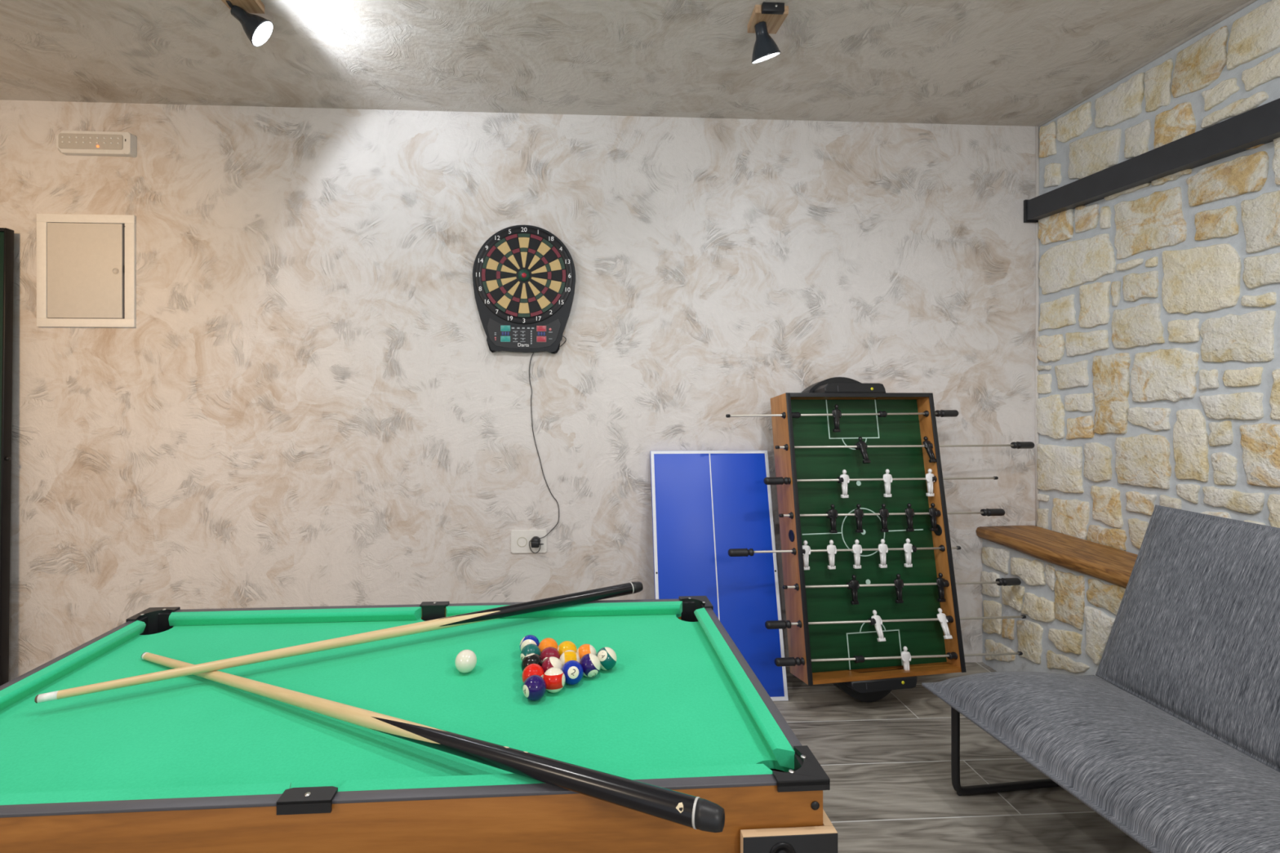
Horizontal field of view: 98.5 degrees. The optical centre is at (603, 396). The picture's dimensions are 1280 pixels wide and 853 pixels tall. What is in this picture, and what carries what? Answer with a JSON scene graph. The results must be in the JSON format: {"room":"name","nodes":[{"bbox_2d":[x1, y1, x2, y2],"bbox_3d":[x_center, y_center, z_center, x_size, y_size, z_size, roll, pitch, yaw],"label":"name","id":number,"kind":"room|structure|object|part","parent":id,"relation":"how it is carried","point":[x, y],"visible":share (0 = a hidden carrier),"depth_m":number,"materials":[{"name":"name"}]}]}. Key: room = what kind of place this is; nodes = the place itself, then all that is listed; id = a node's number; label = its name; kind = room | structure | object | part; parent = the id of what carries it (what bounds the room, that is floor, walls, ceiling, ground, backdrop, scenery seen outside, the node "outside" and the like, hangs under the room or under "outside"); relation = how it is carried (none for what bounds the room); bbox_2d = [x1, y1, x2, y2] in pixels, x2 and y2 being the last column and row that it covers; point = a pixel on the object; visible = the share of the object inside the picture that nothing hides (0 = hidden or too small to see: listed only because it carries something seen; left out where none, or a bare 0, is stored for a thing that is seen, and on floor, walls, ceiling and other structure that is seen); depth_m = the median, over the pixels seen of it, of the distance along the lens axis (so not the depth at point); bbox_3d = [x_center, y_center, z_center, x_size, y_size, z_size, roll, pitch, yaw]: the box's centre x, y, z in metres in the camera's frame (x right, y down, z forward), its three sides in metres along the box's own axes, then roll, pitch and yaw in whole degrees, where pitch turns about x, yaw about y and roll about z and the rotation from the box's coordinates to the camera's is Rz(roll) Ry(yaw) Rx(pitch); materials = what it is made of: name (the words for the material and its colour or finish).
{"room":"game room","nodes":[
{"label":"game room","id":0,"kind":"room"},
{"bbox_2d":[0,99,1036,681],"bbox_3d":[-0.686,-0.015,2.519,5.682,2.730,0.100,0,0,-3],"label":"wall","id":1,"kind":"structure","parent":0,"point":[308,402],"depth_m":2.47,"materials":[{"name":"paint"}]},
{"bbox_2d":[36,213,136,327],"bbox_3d":[-2.240,-0.545,2.385,0.404,0.487,0.013,0,0,-3],"label":"access panel","id":2,"kind":"object","parent":1,"relation":"attached to","point":[86,264],"visible":1,"depth_m":2.38,"materials":[{"name":"white plastic"}]},
{"bbox_3d":[-2.240,-0.545,2.386,0.324,0.415,0.010,0,0,-3],"label":"panel door","id":3,"kind":"part","parent":2,"relation":"part of","materials":[{"name":"beige metal"}]},
{"bbox_2d":[56,130,137,157],"bbox_3d":[-2.189,-1.091,2.374,0.308,0.097,0.039,0,0,-3],"label":"emergency light","id":4,"kind":"object","parent":1,"relation":"attached to","point":[69,143],"visible":1,"depth_m":2.36,"materials":[{"name":"white plastic"}]},
{"bbox_2d":[472,225,575,354],"bbox_3d":[-0.354,-0.479,2.466,0.457,0.572,0.040,0,0,-3],"label":"dartboard","id":5,"kind":"object","parent":1,"relation":"attached to","point":[524,276],"visible":1,"depth_m":2.45,"materials":[{"name":"black plastic"}]},
{"bbox_3d":[-0.354,-0.283,2.451,0.330,0.137,0.002,0,0,-3],"label":"control panel","id":6,"kind":"part","parent":5,"relation":"part of","materials":[{"name":"black plastic"}]},
{"bbox_2d":[511,529,546,553],"bbox_3d":[-0.336,0.653,2.481,0.160,0.100,0.011,0,0,-3],"label":"wall socket","id":7,"kind":"object","parent":1,"relation":"attached to","point":[520,540],"visible":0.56,"depth_m":2.48,"materials":[{"name":"white plastic"}]},
{"bbox_2d":[528,352,559,553],"bbox_3d":[-0.266,0.252,2.462,0.136,0.901,0.045,0,0,-3],"label":"power cord","id":8,"kind":"object","parent":7,"relation":"attached to","point":[535,540],"visible":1,"depth_m":2.48,"materials":[{"name":"black plastic"}]},
{"bbox_2d":[0,0,1249,126],"bbox_3d":[-0.561,-1.330,0.022,5.482,0.100,4.900,0,0,-3],"label":"ceiling","id":9,"kind":"structure","parent":0,"point":[964,62],"depth_m":2.04,"materials":[{"name":"paint"}]},
{"bbox_2d":[221,0,273,46],"bbox_3d":[-1.149,-1.217,1.767,0.127,0.127,0.173,0,0,-3],"label":"ceiling spotlight","id":10,"kind":"object","parent":9,"relation":"attached to","point":[257,28],"visible":1,"depth_m":1.77,"materials":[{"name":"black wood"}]},
{"bbox_3d":[-1.190,-1.251,1.762,0.015,0.021,0.042,0,0,8],"label":"arm","id":11,"kind":"part","parent":10,"relation":"part of","materials":[{"name":"black plastic"}]},
{"bbox_3d":[-1.125,-1.198,1.806,0.067,0.066,0.067,0,0,22],"label":"bulb","id":12,"kind":"part","parent":10,"relation":"part of","materials":[{"name":"white glass"}]},
{"bbox_2d":[747,2,788,63],"bbox_3d":[0.549,-1.210,1.857,0.112,0.139,0.153,0,0,-3],"label":"ceiling spotlight","id":13,"kind":"object","parent":9,"relation":"attached to","point":[766,18],"visible":1,"depth_m":1.84,"materials":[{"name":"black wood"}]},
{"bbox_3d":[0.556,-1.203,1.886,0.096,0.124,0.097,0,0,-3],"label":"lamp shade","id":14,"kind":"part","parent":13,"relation":"part of","materials":[{"name":"black metal"}]},
{"bbox_3d":[0.555,-1.179,1.886,0.076,0.056,0.076,0,0,-3],"label":"bulb","id":15,"kind":"part","parent":13,"relation":"part of","materials":[{"name":"white glass"}]},
{"bbox_2d":[773,662,1151,852],"bbox_3d":[-0.561,1.300,0.022,5.482,0.100,4.900,0,0,-3],"label":"floor","id":16,"kind":"structure","parent":0,"point":[886,761],"depth_m":1.76,"materials":[{"name":"grey wood"}]},
{"bbox_2d":[0,227,13,685],"bbox_3d":[-2.956,0.270,2.295,0.917,1.960,0.037,0,-1,-3],"label":"door frame","id":17,"kind":"structure","parent":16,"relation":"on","point":[6,235],"depth_m":2.31,"materials":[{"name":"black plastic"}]},
{"bbox_3d":[-2.958,0.270,2.296,0.880,1.930,0.022,0,-1,-3],"label":"board panel","id":18,"kind":"part","parent":17,"relation":"part of","materials":[{"name":"black wood"}]},
{"bbox_3d":[-2.504,0.260,2.316,0.012,0.016,0.016,0,-1,-3],"label":"knob","id":19,"kind":"part","parent":17,"relation":"part of","materials":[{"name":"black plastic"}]},
{"bbox_2d":[0,595,837,852],"bbox_3d":[-0.383,0.870,0.994,1.324,0.761,0.675,0,0,-3],"label":"pool table","id":20,"kind":"object","parent":16,"relation":"on","point":[190,763],"visible":1,"depth_m":0.82,"materials":[{"name":"green fabric"}]},
{"bbox_2d":[0,620,146,711],"bbox_3d":[-1.005,0.508,0.958,0.027,0.024,0.526,0,0,-3],"label":"cushion","id":21,"kind":"object","parent":20,"relation":"on","point":[23,690],"depth_m":1.03,"materials":[{"name":"green fabric"}]},
{"bbox_2d":[0,782,291,804],"bbox_3d":[-0.676,0.508,0.684,0.565,0.024,0.027,0,0,-3],"label":"cushion","id":22,"kind":"object","parent":20,"relation":"on","point":[184,795],"depth_m":0.68,"materials":[{"name":"green fabric"}]},
{"bbox_2d":[168,606,422,626],"bbox_3d":[-0.710,0.508,1.268,0.565,0.024,0.027,0,0,-3],"label":"cushion","id":23,"kind":"object","parent":20,"relation":"on","point":[304,615],"depth_m":1.26,"materials":[{"name":"green fabric"}]},
{"bbox_2d":[34,582,643,702],"bbox_3d":[-0.413,0.484,1.142,1.133,0.029,0.029,-1,0,-26],"label":"stick","id":24,"kind":"object","parent":20,"relation":"on","point":[630,588],"visible":1,"depth_m":1.10,"materials":[{"name":"wood"}]},
{"bbox_2d":[141,652,724,832],"bbox_3d":[-0.390,0.488,0.848,1.149,0.062,0.030,0,0,24],"label":"stick","id":25,"kind":"object","parent":20,"relation":"on","point":[694,812],"visible":0.98,"depth_m":0.72,"materials":[{"name":"wood"}]},
{"bbox_2d":[454,649,476,673],"bbox_3d":[-0.260,0.499,1.039,0.040,0.040,0.040,0,0,-3],"label":"cue ball","id":26,"kind":"object","parent":20,"relation":"on","point":[465,661],"visible":1,"depth_m":1.03,"materials":[{"name":"beige plastic"}]},
{"bbox_2d":[520,635,539,651],"bbox_3d":[-0.148,0.499,1.104,0.040,0.040,0.040,0,0,25],"label":"ball","id":27,"kind":"object","parent":20,"relation":"on","point":[528,639],"visible":0.49,"depth_m":1.09,"materials":[{"name":"plastic"}]},
{"bbox_2d":[520,644,541,661],"bbox_3d":[-0.140,0.499,1.064,0.040,0.040,0.040,0,0,27],"label":"ball","id":28,"kind":"object","parent":20,"relation":"on","point":[527,649],"visible":0.62,"depth_m":1.05,"materials":[{"name":"teal plastic"}]},
{"bbox_2d":[520,653,542,671],"bbox_3d":[-0.133,0.499,1.024,0.040,0.040,0.040,0,0,22],"label":"ball","id":29,"kind":"object","parent":20,"relation":"on","point":[531,658],"visible":0.48,"depth_m":1.01,"materials":[{"name":"black plastic"}]},
{"bbox_2d":[521,663,544,683],"bbox_3d":[-0.126,0.499,0.984,0.041,0.040,0.040,0,0,24],"label":"ball","id":30,"kind":"object","parent":20,"relation":"on","point":[531,669],"visible":0.53,"depth_m":0.97,"materials":[{"name":"red plastic"}]},
{"bbox_2d":[522,675,546,701],"bbox_3d":[-0.118,0.499,0.944,0.041,0.040,0.040,1,-1,-40],"label":"ball","id":31,"kind":"object","parent":20,"relation":"on","point":[534,688],"visible":1,"depth_m":0.93,"materials":[{"name":"purple plastic"}]},
{"bbox_2d":[538,637,558,651],"bbox_3d":[-0.110,0.499,1.090,0.040,0.040,0.041,0,0,-21],"label":"ball","id":32,"kind":"object","parent":20,"relation":"on","point":[546,642],"visible":0.52,"depth_m":1.08,"materials":[{"name":"orange plastic"}]},
{"bbox_2d":[539,646,560,662],"bbox_3d":[-0.102,0.499,1.050,0.040,0.040,0.040,0,0,9],"label":"ball","id":33,"kind":"object","parent":20,"relation":"on","point":[547,652],"visible":0.48,"depth_m":1.04,"materials":[{"name":"red plastic"}]},
{"bbox_2d":[541,656,562,672],"bbox_3d":[-0.095,0.499,1.011,0.040,0.040,0.040,0,0,29],"label":"ball","id":34,"kind":"object","parent":20,"relation":"on","point":[550,662],"visible":0.49,"depth_m":1.00,"materials":[{"name":"white plastic"}]},
{"bbox_2d":[542,666,565,693],"bbox_3d":[-0.087,0.499,0.971,0.040,0.040,0.040,0,0,-19],"label":"ball","id":35,"kind":"object","parent":20,"relation":"on","point":[554,677],"visible":0.95,"depth_m":0.96,"materials":[{"name":"plastic"}]},
{"bbox_2d":[337,764,772,791],"bbox_3d":[-0.056,0.508,0.720,0.565,0.024,0.027,0,0,-3],"label":"cushion","id":36,"kind":"object","parent":20,"relation":"on","point":[746,772],"depth_m":0.71,"materials":[{"name":"green fabric"}]},
{"bbox_2d":[445,601,682,618],"bbox_3d":[-0.090,0.508,1.304,0.565,0.024,0.027,0,0,-3],"label":"cushion","id":37,"kind":"object","parent":20,"relation":"on","point":[590,610],"depth_m":1.30,"materials":[{"name":"green fabric"}]},
{"bbox_2d":[556,640,577,655],"bbox_3d":[-0.071,0.499,1.077,0.040,0.040,0.040,0,0,20],"label":"ball","id":38,"kind":"object","parent":20,"relation":"on","point":[565,646],"visible":0.52,"depth_m":1.07,"materials":[{"name":"yellow plastic"}]},
{"bbox_2d":[559,649,580,666],"bbox_3d":[-0.064,0.499,1.037,0.040,0.040,0.040,0,0,27],"label":"ball","id":39,"kind":"object","parent":20,"relation":"on","point":[569,655],"visible":0.43,"depth_m":1.03,"materials":[{"name":"yellow plastic"}]},
{"bbox_2d":[561,660,583,684],"bbox_3d":[-0.057,0.499,0.997,0.040,0.040,0.040,0,0,25],"label":"ball","id":40,"kind":"object","parent":20,"relation":"on","point":[573,671],"visible":0.91,"depth_m":0.98,"materials":[{"name":"blue plastic"}]},
{"bbox_2d":[576,644,596,658],"bbox_3d":[-0.033,0.499,1.063,0.040,0.040,0.040,0,0,18],"label":"ball","id":41,"kind":"object","parent":20,"relation":"on","point":[584,649],"visible":0.56,"depth_m":1.05,"materials":[{"name":"orange plastic"}]},
{"bbox_2d":[579,653,600,677],"bbox_3d":[-0.026,0.499,1.023,0.040,0.040,0.040,0,0,9],"label":"ball","id":42,"kind":"object","parent":20,"relation":"on","point":[590,663],"visible":0.9,"depth_m":1.01,"materials":[{"name":"purple plastic"}]},
{"bbox_2d":[595,647,617,670],"bbox_3d":[0.005,0.499,1.050,0.040,0.040,0.040,0,0,18],"label":"ball","id":43,"kind":"object","parent":20,"relation":"on","point":[607,657],"visible":0.82,"depth_m":1.04,"materials":[{"name":"green plastic"}]},
{"bbox_2d":[693,607,795,768],"bbox_3d":[0.238,0.508,1.030,0.027,0.024,0.526,0,0,-3],"label":"cushion","id":44,"kind":"object","parent":20,"relation":"on","point":[774,742],"depth_m":0.93,"materials":[{"name":"green fabric"}]},
{"bbox_3d":[0.233,0.901,0.751,0.122,0.697,0.114,0,0,-3],"label":"leg","id":45,"kind":"part","parent":20,"relation":"part of","materials":[{"name":"black plastic"}]},
{"bbox_2d":[649,450,788,701],"bbox_3d":[0.486,0.749,2.379,0.537,1.009,0.261,0,0,-3],"label":"board","id":46,"kind":"object","parent":16,"relation":"on","point":[706,504],"visible":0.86,"depth_m":2.40,"materials":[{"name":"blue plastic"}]},
{"bbox_2d":[725,377,1034,702],"bbox_3d":[1.201,0.583,2.359,1.450,1.342,0.380,0,0,-10],"label":"foosball table","id":47,"kind":"object","parent":16,"relation":"on","point":[869,585],"visible":1,"depth_m":2.31,"materials":[{"name":"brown wood"}]},
{"bbox_3d":[0.545,0.619,2.188,0.098,0.033,0.033,1,-9,-8],"label":"handle","id":48,"kind":"part","parent":47,"relation":"part of","materials":[{"name":"black plastic"}]},
{"bbox_3d":[0.708,0.345,2.257,0.098,0.033,0.033,1,-9,-9],"label":"handle","id":49,"kind":"part","parent":47,"relation":"part of","materials":[{"name":"black plastic"}]},
{"bbox_3d":[0.685,0.896,2.164,0.098,0.033,0.033,2,-9,-8],"label":"handle","id":50,"kind":"part","parent":47,"relation":"part of","materials":[{"name":"black plastic"}]},
{"bbox_3d":[0.718,1.034,2.146,0.098,0.033,0.033,2,-9,-8],"label":"handle","id":51,"kind":"part","parent":47,"relation":"part of","materials":[{"name":"black plastic"}]},
{"bbox_3d":[0.771,0.559,2.280,0.016,1.140,0.146,0,-9,-9],"label":"panel","id":52,"kind":"part","parent":47,"relation":"part of","materials":[{"name":"brown wood"}]},
{"bbox_3d":[0.783,0.547,2.207,0.019,1.141,0.005,0,-9,-9],"label":"edge trim","id":53,"kind":"part","parent":47,"relation":"part of","materials":[{"name":"brown wood"}]},
{"bbox_3d":[1.006,0.076,2.346,1.003,0.015,0.009,0,-9,-9],"label":"rod","id":54,"kind":"part","parent":47,"relation":"part of","materials":[{"name":"silver metal"}]},
{"bbox_3d":[1.030,0.629,2.260,0.961,0.031,0.009,0,-9,-9],"label":"rod","id":55,"kind":"part","parent":47,"relation":"part of","materials":[{"name":"silver metal"}]},
{"bbox_3d":[1.086,0.004,2.418,0.648,0.016,0.146,0,-9,-9],"label":"panel","id":56,"kind":"part","parent":47,"relation":"part of","materials":[{"name":"brown wood"}]},
{"bbox_3d":[1.097,-0.008,2.345,0.648,0.018,0.005,0,-9,-9],"label":"edge trim","id":57,"kind":"part","parent":47,"relation":"part of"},
{"bbox_3d":[1.197,0.492,2.307,0.966,0.027,0.009,0,-9,-9],"label":"rod","id":58,"kind":"part","parent":47,"relation":"part of","materials":[{"name":"silver metal"}]},
{"bbox_3d":[1.113,1.113,2.241,0.648,0.016,0.146,0,-9,-9],"label":"panel","id":59,"kind":"part","parent":47,"relation":"part of","materials":[{"name":"brown wood"}]},
{"bbox_3d":[1.216,0.773,2.264,1.004,0.039,0.009,0,-9,-9],"label":"rod","id":60,"kind":"part","parent":47,"relation":"part of","materials":[{"name":"silver metal"}]},
{"bbox_3d":[1.218,0.350,2.334,1.013,0.020,0.009,0,-9,-9],"label":"rod","id":61,"kind":"part","parent":47,"relation":"part of","materials":[{"name":"silver metal"}]},
{"bbox_3d":[1.289,0.213,2.367,1.156,0.016,0.009,0,-9,-9],"label":"rod","id":62,"kind":"part","parent":47,"relation":"part of","materials":[{"name":"silver metal"}]},
{"bbox_3d":[1.236,0.912,2.245,1.092,0.044,0.009,0,-9,-9],"label":"rod","id":63,"kind":"part","parent":47,"relation":"part of","materials":[{"name":"silver metal"}]},
{"bbox_3d":[1.233,1.051,2.222,1.024,0.048,0.009,0,-9,-9],"label":"rod","id":64,"kind":"part","parent":47,"relation":"part of","materials":[{"name":"silver metal"}]},
{"bbox_3d":[1.427,0.559,2.380,0.016,1.140,0.146,0,-9,-9],"label":"panel","id":65,"kind":"part","parent":47,"relation":"part of","materials":[{"name":"brown wood"}]},
{"bbox_3d":[1.512,0.073,2.424,0.098,0.033,0.033,0,-9,-9],"label":"handle","id":66,"kind":"part","parent":47,"relation":"part of","materials":[{"name":"black plastic"}]},
{"bbox_3d":[1.438,0.547,2.307,0.019,1.141,0.004,0,-9,-9],"label":"edge trim","id":67,"kind":"part","parent":47,"relation":"part of","materials":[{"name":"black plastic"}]},
{"bbox_3d":[1.684,0.500,2.380,0.098,0.033,0.033,1,-9,-8],"label":"handle","id":68,"kind":"part","parent":47,"relation":"part of","materials":[{"name":"black plastic"}]},
{"bbox_3d":[1.722,0.787,2.339,0.098,0.033,0.033,2,-9,-8],"label":"handle","id":69,"kind":"part","parent":47,"relation":"part of","materials":[{"name":"black plastic"}]},
{"bbox_3d":[1.870,0.216,2.455,0.098,0.033,0.033,0,-9,-9],"label":"handle","id":70,"kind":"part","parent":47,"relation":"part of","materials":[{"name":"black plastic"}]},
{"bbox_2d":[921,504,1279,852],"bbox_3d":[1.468,0.805,1.161,0.849,0.890,1.332,0,0,-3],"label":"sofa","id":71,"kind":"object","parent":16,"relation":"on","point":[1182,755],"visible":1,"depth_m":1.48,"materials":[{"name":"grey fabric"}]},
{"bbox_3d":[1.386,1.087,1.756,0.599,0.325,0.032,0,0,-6],"label":"leg","id":72,"kind":"part","parent":71,"relation":"part of","materials":[{"name":"black metal"}]},
{"bbox_2d":[921,671,1279,852],"bbox_3d":[1.361,0.894,1.155,0.635,0.136,1.332,0,0,-3],"label":"seat cushion","id":73,"kind":"object","parent":71,"relation":"on","point":[1175,765],"depth_m":1.35,"materials":[{"name":"grey fabric"}]},
{"bbox_2d":[1095,504,1279,772],"bbox_3d":[1.779,0.644,1.191,0.224,0.570,1.291,0,0,-3],"label":"cushion","id":74,"kind":"object","parent":71,"relation":"on","point":[1194,636],"depth_m":1.57,"materials":[{"name":"grey fabric"}]},
{"bbox_2d":[1035,0,1279,554],"bbox_3d":[2.228,-0.015,0.145,0.139,2.730,4.933,0,0,-3],"label":"wall","id":75,"kind":"structure","parent":0,"point":[1158,340],"depth_m":2.03,"materials":[{"name":"stone"}]},
{"bbox_2d":[981,538,1125,687],"bbox_3d":[2.034,0.954,0.142,0.288,0.593,4.920,0,0,-3],"label":"wall","id":76,"kind":"structure","parent":75,"relation":"attached to","point":[1070,615],"depth_m":2.25,"materials":[{"name":"stone"}]},
{"bbox_2d":[975,525,1137,587],"bbox_3d":[2.012,0.635,0.149,0.292,0.054,4.900,0,0,-3],"label":"wooden ledge","id":77,"kind":"object","parent":76,"relation":"on","point":[1106,563],"visible":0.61,"depth_m":2.20,"materials":[{"name":"brown wood"}]},
{"bbox_2d":[1035,0,1257,525],"bbox_3d":[2.173,-0.338,0.161,0.020,1.896,4.905,0,0,-3],"label":"trim","id":78,"kind":"structure","parent":75,"relation":"attached to","point":[1249,2],"depth_m":2.60,"materials":[{"name":"paint"}]},
{"bbox_2d":[1023,97,1279,222],"bbox_3d":[2.142,-0.797,0.161,0.070,0.262,4.888,0,0,-3],"label":"beam","id":79,"kind":"structure","parent":75,"relation":"attached to","point":[1260,125],"depth_m":1.97,"materials":[{"name":"black metal"}]},
{"bbox_3d":[2.020,-0.875,2.597,0.070,0.106,0.012,0,0,-3],"label":"plate","id":80,"kind":"part","parent":79,"relation":"part of","materials":[{"name":"black plastic"}]}
]}

